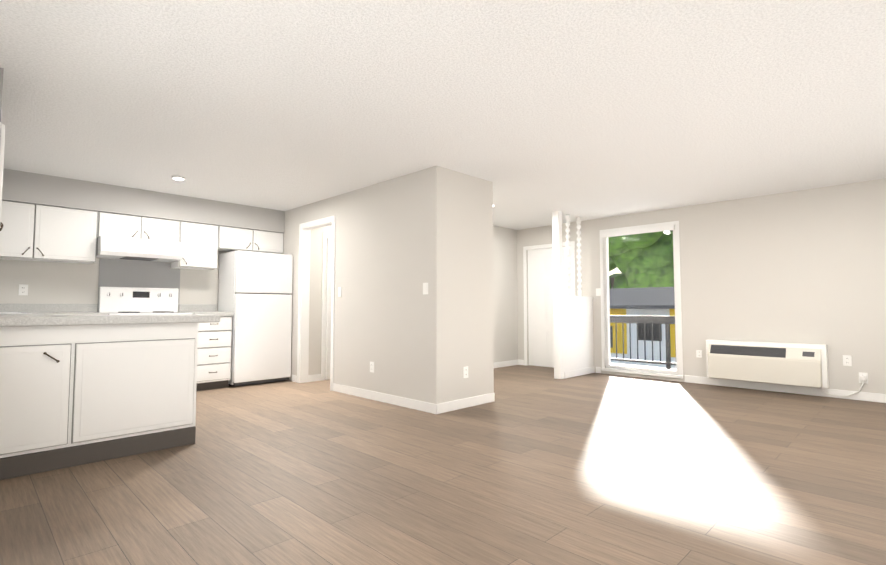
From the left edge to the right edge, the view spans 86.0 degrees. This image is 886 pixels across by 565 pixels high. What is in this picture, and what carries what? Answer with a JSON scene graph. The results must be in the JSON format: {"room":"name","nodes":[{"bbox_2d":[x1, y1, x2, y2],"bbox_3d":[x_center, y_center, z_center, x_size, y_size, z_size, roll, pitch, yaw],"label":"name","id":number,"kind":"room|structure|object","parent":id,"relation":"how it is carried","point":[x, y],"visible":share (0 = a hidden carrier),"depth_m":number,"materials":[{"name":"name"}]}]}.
{"room":"empty apartment living room","nodes":[
{"label":"empty apartment living room","id":0,"kind":"room"},
{"bbox_2d":[0,68,3,121],"bbox_3d":[-3.656,-1.059,3.662,2.730,0.320,0.270,-3,-4,45],"label":"wall","id":1,"kind":"structure","parent":0,"point":[1,69],"depth_m":2.79,"materials":[{"name":"grey paint"}]},
{"bbox_2d":[0,122,4,230],"bbox_3d":[-3.060,-0.612,3.081,1.100,0.627,0.319,-3,-4,45],"label":"upper cabinet","id":2,"kind":"object","parent":1,"relation":"attached to","point":[2,135],"visible":1,"depth_m":2.79,"materials":[{"name":"white wood"}]},
{"bbox_2d":[0,251,226,311],"bbox_3d":[-2.476,0.193,7.330,0.120,2.440,7.220,-3,-4,45],"label":"wall","id":3,"kind":"structure","parent":0,"point":[59,283],"depth_m":5.42,"materials":[{"name":"grey paint"}]},
{"bbox_2d":[0,200,35,260],"bbox_3d":[-4.597,-0.542,4.908,0.340,0.576,0.544,-3,-4,45],"label":"upper cabinet","id":4,"kind":"object","parent":3,"relation":"attached to","point":[35,232],"depth_m":4.89,"materials":[{"name":"white wood"}]},
{"bbox_2d":[18,284,27,294],"bbox_3d":[-4.555,0.080,5.155,0.008,0.118,0.075,-3,-4,45],"label":"outlet","id":5,"kind":"object","parent":3,"relation":"attached to","point":[23,289],"visible":1,"depth_m":5.15,"materials":[{"name":"white plastic"}]},
{"bbox_2d":[32,204,99,263],"bbox_3d":[-4.214,-0.522,5.291,0.340,0.576,0.541,-3,-4,45],"label":"upper cabinet","id":6,"kind":"object","parent":3,"relation":"attached to","point":[64,235],"depth_m":5.17,"materials":[{"name":"white wood"}]},
{"bbox_2d":[0,303,215,310],"bbox_3d":[-4.042,0.304,5.646,0.021,0.100,2.588,-3,-4,45],"label":"backsplash","id":7,"kind":"structure","parent":3,"relation":"attached to","point":[3,306],"depth_m":5.39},
{"bbox_2d":[100,212,143,239],"bbox_3d":[-3.871,-0.649,5.643,0.340,0.286,0.421,-3,-4,45],"label":"upper cabinet","id":8,"kind":"object","parent":3,"relation":"attached to","point":[111,224],"depth_m":5.53,"materials":[{"name":"white wood"}]},
{"bbox_2d":[97,258,179,311],"bbox_3d":[-3.775,0.385,5.925,0.006,1.312,0.878,-3,-4,45],"label":"backsplash panel","id":9,"kind":"object","parent":3,"relation":"attached to","point":[129,273],"visible":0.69,"depth_m":5.92,"materials":[{"name":"grey"}]},
{"bbox_2d":[96,236,182,261],"bbox_3d":[-3.660,-0.388,5.715,0.517,0.217,0.830,-3,-4,45],"label":"range hood","id":10,"kind":"object","parent":3,"relation":"attached to","point":[108,247],"visible":0.94,"depth_m":5.54,"materials":[{"name":"white metal"}]},
{"bbox_2d":[144,217,179,242],"bbox_3d":[-3.576,-0.634,5.939,0.340,0.286,0.421,-3,-4,45],"label":"upper cabinet","id":11,"kind":"object","parent":3,"relation":"attached to","point":[155,229],"depth_m":5.83,"materials":[{"name":"white wood"}]},
{"bbox_2d":[171,221,219,269],"bbox_3d":[-3.260,-0.472,6.249,0.340,0.576,0.465,-3,-4,45],"label":"upper cabinet","id":12,"kind":"object","parent":3,"relation":"attached to","point":[200,242],"depth_m":6.13,"materials":[{"name":"white wood"}]},
{"bbox_2d":[220,226,255,251],"bbox_3d":[-2.931,-0.592,6.585,0.340,0.302,0.456,-3,-4,45],"label":"upper cabinet","id":13,"kind":"object","parent":3,"relation":"attached to","point":[231,238],"depth_m":6.48,"materials":[{"name":"white wood"}]},
{"bbox_2d":[256,230,282,253],"bbox_3d":[-2.610,-0.575,6.907,0.340,0.302,0.457,-3,-4,45],"label":"upper cabinet","id":14,"kind":"object","parent":3,"relation":"attached to","point":[266,242],"depth_m":6.80,"materials":[{"name":"white wood"}]},
{"bbox_2d":[2,168,284,232],"bbox_3d":[-3.651,-0.944,5.875,0.350,0.320,3.420,-3,-4,45],"label":"soffit","id":15,"kind":"structure","parent":0,"point":[34,188],"depth_m":5.60,"materials":[{"name":"grey paint"}]},
{"bbox_2d":[295,206,302,374],"bbox_3d":[-1.006,0.205,7.560,0.100,2.440,2.780,-3,-4,45],"label":"wall","id":16,"kind":"structure","parent":0,"point":[300,209],"depth_m":6.62,"materials":[{"name":"grey paint"}]},
{"bbox_2d":[321,233,331,380],"bbox_3d":[-1.396,0.350,7.079,0.014,2.100,0.910,-3,-4,45],"label":"door frame","id":17,"kind":"structure","parent":16,"relation":"attached to","point":[324,286],"depth_m":6.77,"materials":[{"name":"white wood"}]},
{"bbox_2d":[325,238,331,379],"bbox_3d":[-1.357,0.379,7.038,0.111,2.022,0.780,-3,-4,45],"label":"door","id":18,"kind":"structure","parent":16,"relation":"in","point":[328,303],"depth_m":6.79,"materials":[{"name":"white wood"}]},
{"bbox_2d":[283,197,332,380],"bbox_3d":[-1.941,0.156,6.615,1.650,2.440,0.120,-3,-4,45],"label":"wall","id":19,"kind":"structure","parent":0,"point":[297,216],"depth_m":6.69,"materials":[{"name":"grey paint"}]},
{"bbox_2d":[297,215,335,390],"bbox_3d":[-1.638,0.265,6.297,0.900,2.190,0.134,-3,-4,45],"label":"trim","id":20,"kind":"structure","parent":19,"relation":"attached to","point":[303,304],"depth_m":6.53,"materials":[{"name":"white wood"}]},
{"bbox_2d":[333,166,493,403],"bbox_3d":[-0.420,0.105,5.638,1.885,2.440,0.880,-3,-4,45],"label":"wall","id":21,"kind":"structure","parent":0,"point":[400,241],"depth_m":5.07,"materials":[{"name":"grey paint"}]},
{"bbox_2d":[338,287,341,296],"bbox_3d":[-1.275,0.117,5.861,0.075,0.118,0.010,-3,-4,45],"label":"light switch","id":22,"kind":"object","parent":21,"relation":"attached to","point":[339,291],"visible":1,"depth_m":5.85,"materials":[{"name":"white plastic"}]},
{"bbox_2d":[370,362,373,372],"bbox_3d":[-0.800,0.951,5.344,0.075,0.118,0.008,-3,-4,45],"label":"outlet","id":23,"kind":"object","parent":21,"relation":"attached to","point":[371,366],"visible":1,"depth_m":5.34,"materials":[{"name":"white plastic"}]},
{"bbox_2d":[333,383,438,413],"bbox_3d":[-0.706,1.258,5.232,1.829,0.095,0.014,-3,-4,45],"label":"baseboard","id":24,"kind":"structure","parent":21,"relation":"attached to","point":[433,408],"depth_m":5.09,"materials":[{"name":"white wood"}]},
{"bbox_2d":[423,283,427,293],"bbox_3d":[-0.177,0.060,4.768,0.075,0.118,0.010,-3,-4,45],"label":"light switch","id":25,"kind":"object","parent":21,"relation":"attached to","point":[425,288],"visible":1,"depth_m":4.76,"materials":[{"name":"white plastic"}]},
{"bbox_2d":[463,366,467,377],"bbox_3d":[0.236,0.929,4.912,0.008,0.118,0.075,-3,-4,45],"label":"outlet","id":26,"kind":"object","parent":21,"relation":"attached to","point":[465,372],"depth_m":4.91,"materials":[{"name":"white plastic"}]},
{"bbox_2d":[0,365,885,564],"bbox_3d":[0.312,1.317,4.492,7.990,0.100,7.460,-3,-4,45],"label":"floor","id":27,"kind":"structure","parent":0,"point":[534,465],"depth_m":2.77,"materials":[{"name":"brown wood"}]},
{"bbox_2d":[0,326,75,479],"bbox_3d":[-2.851,0.734,3.050,0.602,0.915,0.668,-3,-4,45],"label":"base cabinet","id":28,"kind":"object","parent":27,"relation":"on","point":[38,363],"depth_m":2.96,"materials":[{"name":"white wood"}]},
{"bbox_2d":[72,322,203,466],"bbox_3d":[-2.347,0.760,3.555,0.602,0.915,0.760,-3,-4,45],"label":"base cabinet","id":29,"kind":"object","parent":27,"relation":"on","point":[76,390],"depth_m":3.32,"materials":[{"name":"white wood"}]},
{"bbox_2d":[0,314,219,325],"bbox_3d":[-2.525,0.265,3.386,0.686,0.057,1.568,-3,-4,45],"label":"countertop","id":30,"kind":"structure","parent":29,"relation":"on","point":[146,319],"depth_m":3.20,"materials":[{"name":"grey stone"}]},
{"bbox_2d":[98,287,191,314],"bbox_3d":[-3.534,0.689,5.646,0.695,1.275,0.840,-3,-4,45],"label":"range","id":31,"kind":"object","parent":27,"relation":"on","point":[126,301],"visible":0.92,"depth_m":5.81,"materials":[{"name":"white metal"}]},
{"bbox_2d":[196,315,233,390],"bbox_3d":[-3.088,0.896,6.158,0.609,0.915,0.450,-3,-4,45],"label":"base cabinet","id":32,"kind":"object","parent":27,"relation":"on","point":[214,357],"depth_m":5.96,"materials":[{"name":"white wood"}]},
{"bbox_2d":[0,315,37,315],"bbox_3d":[-3.364,0.274,3.557,0.735,0.057,0.626,-3,-4,45],"label":"countertop","id":33,"kind":"structure","parent":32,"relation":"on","point":[0,315],"depth_m":3.45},
{"bbox_2d":[0,312,31,314],"bbox_3d":[-3.933,0.353,4.104,0.900,0.182,0.510,-3,-4,45],"label":"double-bowl sink","id":34,"kind":"object","parent":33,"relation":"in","point":[8,313],"visible":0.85,"depth_m":3.93,"materials":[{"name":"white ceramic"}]},
{"bbox_2d":[0,311,107,314],"bbox_3d":[-4.313,0.346,4.948,0.617,0.057,1.260,-3,-4,45],"label":"countertop","id":35,"kind":"structure","parent":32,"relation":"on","point":[33,312],"depth_m":5.12,"materials":[{"name":"grey stone"}]},
{"bbox_2d":[180,311,233,314],"bbox_3d":[-3.085,0.410,6.180,0.617,0.057,0.474,-3,-4,45],"label":"countertop","id":36,"kind":"structure","parent":32,"relation":"on","point":[193,312],"depth_m":6.02,"materials":[{"name":"grey stone"}]},
{"bbox_2d":[218,250,292,386],"bbox_3d":[-2.603,0.485,6.601,0.648,1.782,0.780,-3,-4,45],"label":"refrigerator","id":37,"kind":"object","parent":27,"relation":"on","point":[255,292],"visible":0.94,"depth_m":6.36,"materials":[{"name":"white metal"}]},
{"bbox_2d":[439,393,494,413],"bbox_3d":[0.263,1.242,4.919,0.014,0.095,0.850,-3,-4,45],"label":"baseboard","id":38,"kind":"structure","parent":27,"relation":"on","point":[439,408],"depth_m":4.88,"materials":[{"name":"white wood"}]},
{"bbox_2d":[0,0,885,229],"bbox_3d":[0.312,-1.219,4.624,7.990,0.100,7.460,-3,-4,45],"label":"ceiling","id":39,"kind":"structure","parent":0,"point":[537,113],"depth_m":3.19,"materials":[{"name":"white paint"}]},
{"bbox_2d":[171,176,184,179],"bbox_3d":[-2.868,-1.127,5.147,0.130,0.028,0.130,-3,-4,45],"label":"recessed light","id":40,"kind":"object","parent":39,"relation":"in","point":[178,177],"visible":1,"depth_m":5.11,"materials":[{"name":"white"}]},
{"bbox_2d":[493,225,517,361],"bbox_3d":[0.288,0.208,7.612,0.100,2.440,2.920,-3,-4,45],"label":"wall","id":41,"kind":"structure","parent":0,"point":[505,312],"depth_m":8.35,"materials":[{"name":"grey paint"}]},
{"bbox_2d":[494,359,519,367],"bbox_3d":[0.328,1.377,7.511,0.014,0.095,2.920,-3,-4,45],"label":"baseboard","id":42,"kind":"structure","parent":41,"relation":"attached to","point":[512,362],"depth_m":8.28,"materials":[{"name":"white wood"}]},
{"bbox_2d":[552,211,594,378],"bbox_3d":[2.000,0.190,7.262,0.130,2.440,1.000,-3,-4,45],"label":"wall","id":43,"kind":"structure","parent":0,"point":[573,335],"depth_m":7.00,"materials":[{"name":"white paint"}]},
{"bbox_2d":[565,214,570,295],"bbox_3d":[1.894,-0.414,7.187,0.071,1.237,0.072,-3,-4,45],"label":"spindle","id":44,"kind":"object","parent":43,"relation":"in","point":[568,260],"visible":0.98,"depth_m":7.17,"materials":[{"name":"white wood"}]},
{"bbox_2d":[576,217,581,295],"bbox_3d":[2.127,-0.402,7.421,0.071,1.237,0.072,-3,-4,45],"label":"spindle","id":45,"kind":"object","parent":43,"relation":"in","point":[579,262],"visible":1,"depth_m":7.40,"materials":[{"name":"white wood"}]},
{"bbox_2d":[517,178,885,393],"bbox_3d":[2.901,0.184,7.155,7.990,2.440,0.120,-3,-4,45],"label":"wall","id":46,"kind":"structure","parent":0,"point":[807,266],"depth_m":5.86,"materials":[{"name":"grey paint"}]},
{"bbox_2d":[523,241,575,365],"bbox_3d":[1.851,0.398,8.181,1.020,2.120,0.134,-3,-4,45],"label":"door frame","id":47,"kind":"structure","parent":46,"relation":"attached to","point":[547,246],"depth_m":8.43,"materials":[{"name":"white wood"}]},
{"bbox_2d":[528,246,571,367],"bbox_3d":[1.821,0.428,8.148,0.890,2.040,0.111,-3,-4,45],"label":"entry door","id":48,"kind":"structure","parent":46,"relation":"in","point":[540,310],"depth_m":8.27,"materials":[{"name":"white wood"}]},
{"bbox_2d":[596,288,600,295],"bbox_3d":[2.469,0.152,7.495,0.120,0.118,0.010,-3,-4,45],"label":"light switch","id":49,"kind":"object","parent":46,"relation":"attached to","point":[598,291],"visible":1,"depth_m":7.50,"materials":[{"name":"white plastic"}]},
{"bbox_2d":[599,221,682,378],"bbox_3d":[2.930,0.253,7.080,1.190,2.205,0.120,-3,-4,45],"label":"door frame","id":50,"kind":"structure","parent":46,"relation":"in","point":[678,321],"depth_m":6.93,"materials":[{"name":"white paint"}]},
{"bbox_2d":[602,225,674,365],"bbox_3d":[2.892,0.236,7.043,1.070,2.065,0.043,-3,-4,45],"label":"glass door","id":51,"kind":"structure","parent":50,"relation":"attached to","point":[632,232],"depth_m":7.36,"materials":[{"name":"white"}]},
{"bbox_2d":[696,350,701,357],"bbox_3d":[3.476,0.969,6.450,0.070,0.100,0.008,-3,-4,45],"label":"outlet","id":52,"kind":"object","parent":46,"relation":"attached to","point":[699,353],"visible":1,"depth_m":6.44,"materials":[{"name":"white plastic"}]},
{"bbox_2d":[706,340,828,387],"bbox_3d":[3.931,0.982,5.849,1.250,0.490,0.213,-3,-4,45],"label":"air conditioner","id":53,"kind":"object","parent":46,"relation":"in","point":[799,364],"visible":1,"depth_m":5.72,"materials":[{"name":"white plastic"}]},
{"bbox_2d":[684,375,885,402],"bbox_3d":[4.459,1.270,5.450,3.160,0.095,0.014,-3,-4,45],"label":"baseboard","id":54,"kind":"structure","parent":46,"relation":"attached to","point":[864,396],"depth_m":5.72,"materials":[{"name":"white wood"}]},
{"bbox_2d":[818,376,865,395],"bbox_3d":[4.499,1.161,5.366,0.430,0.246,0.036,-3,-4,41],"label":"power cord","id":55,"kind":"object","parent":46,"relation":"attached to","point":[863,378],"visible":0.96,"depth_m":5.27,"materials":[{"name":"white plastic"}]},
{"bbox_2d":[843,355,851,365],"bbox_3d":[4.567,0.882,5.366,0.075,0.118,0.008,-3,-4,45],"label":"outlet","id":56,"kind":"object","parent":46,"relation":"attached to","point":[847,360],"visible":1,"depth_m":5.36,"materials":[{"name":"white plastic"}]},
{"bbox_2d":[859,372,867,383],"bbox_3d":[4.659,1.057,5.265,0.075,0.118,0.008,-3,-4,45],"label":"outlet","id":57,"kind":"object","parent":46,"relation":"attached to","point":[863,374],"visible":0.6,"depth_m":5.26,"materials":[{"name":"white plastic"}]},
{"label":"outside","id":58,"kind":"structure","parent":0,"visible":0},
{"bbox_3d":[27.723,6.818,40.888,140.000,0.100,82.380,-3,-4,45],"label":"ground","id":59,"kind":"structure","parent":58,"visible":0},
{"bbox_2d":[608,231,666,288],"bbox_3d":[11.668,0.235,31.557,7.195,12.076,6.011,-3,-4,45],"label":"tree","id":60,"kind":"object","parent":59,"relation":"on","point":[619,253],"depth_m":29.36,"materials":[{"name":"green plant"}]},
{"bbox_2d":[609,287,675,367],"bbox_3d":[7.395,2.935,20.648,70.000,5.550,5.000,-3,-4,45],"label":"building","id":61,"kind":"structure","parent":59,"relation":"on","point":[651,303],"depth_m":18.00,"materials":[{"name":"grey"}]},
{"bbox_2d":[622,230,673,287],"bbox_3d":[14.501,-0.241,29.652,7.634,12.830,5.760,-3,-4,45],"label":"tree","id":62,"kind":"object","parent":59,"relation":"on","point":[658,275],"depth_m":28.58,"materials":[{"name":"green plant"}]},
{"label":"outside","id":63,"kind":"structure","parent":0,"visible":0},
{"bbox_2d":[611,363,675,369],"bbox_3d":[2.559,1.664,8.755,22.000,0.250,1.750,-3,-4,45],"label":"walkway","id":64,"kind":"structure","parent":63,"point":[643,366],"depth_m":8.68,"materials":[{"name":"grey concrete"}]},
{"bbox_2d":[610,315,675,368],"bbox_3d":[3.081,1.104,9.288,22.030,0.925,0.080,-3,-4,45],"label":"railing","id":65,"kind":"object","parent":64,"relation":"on","point":[622,319],"depth_m":8.62,"materials":[{"name":"black metal"}]}
]}

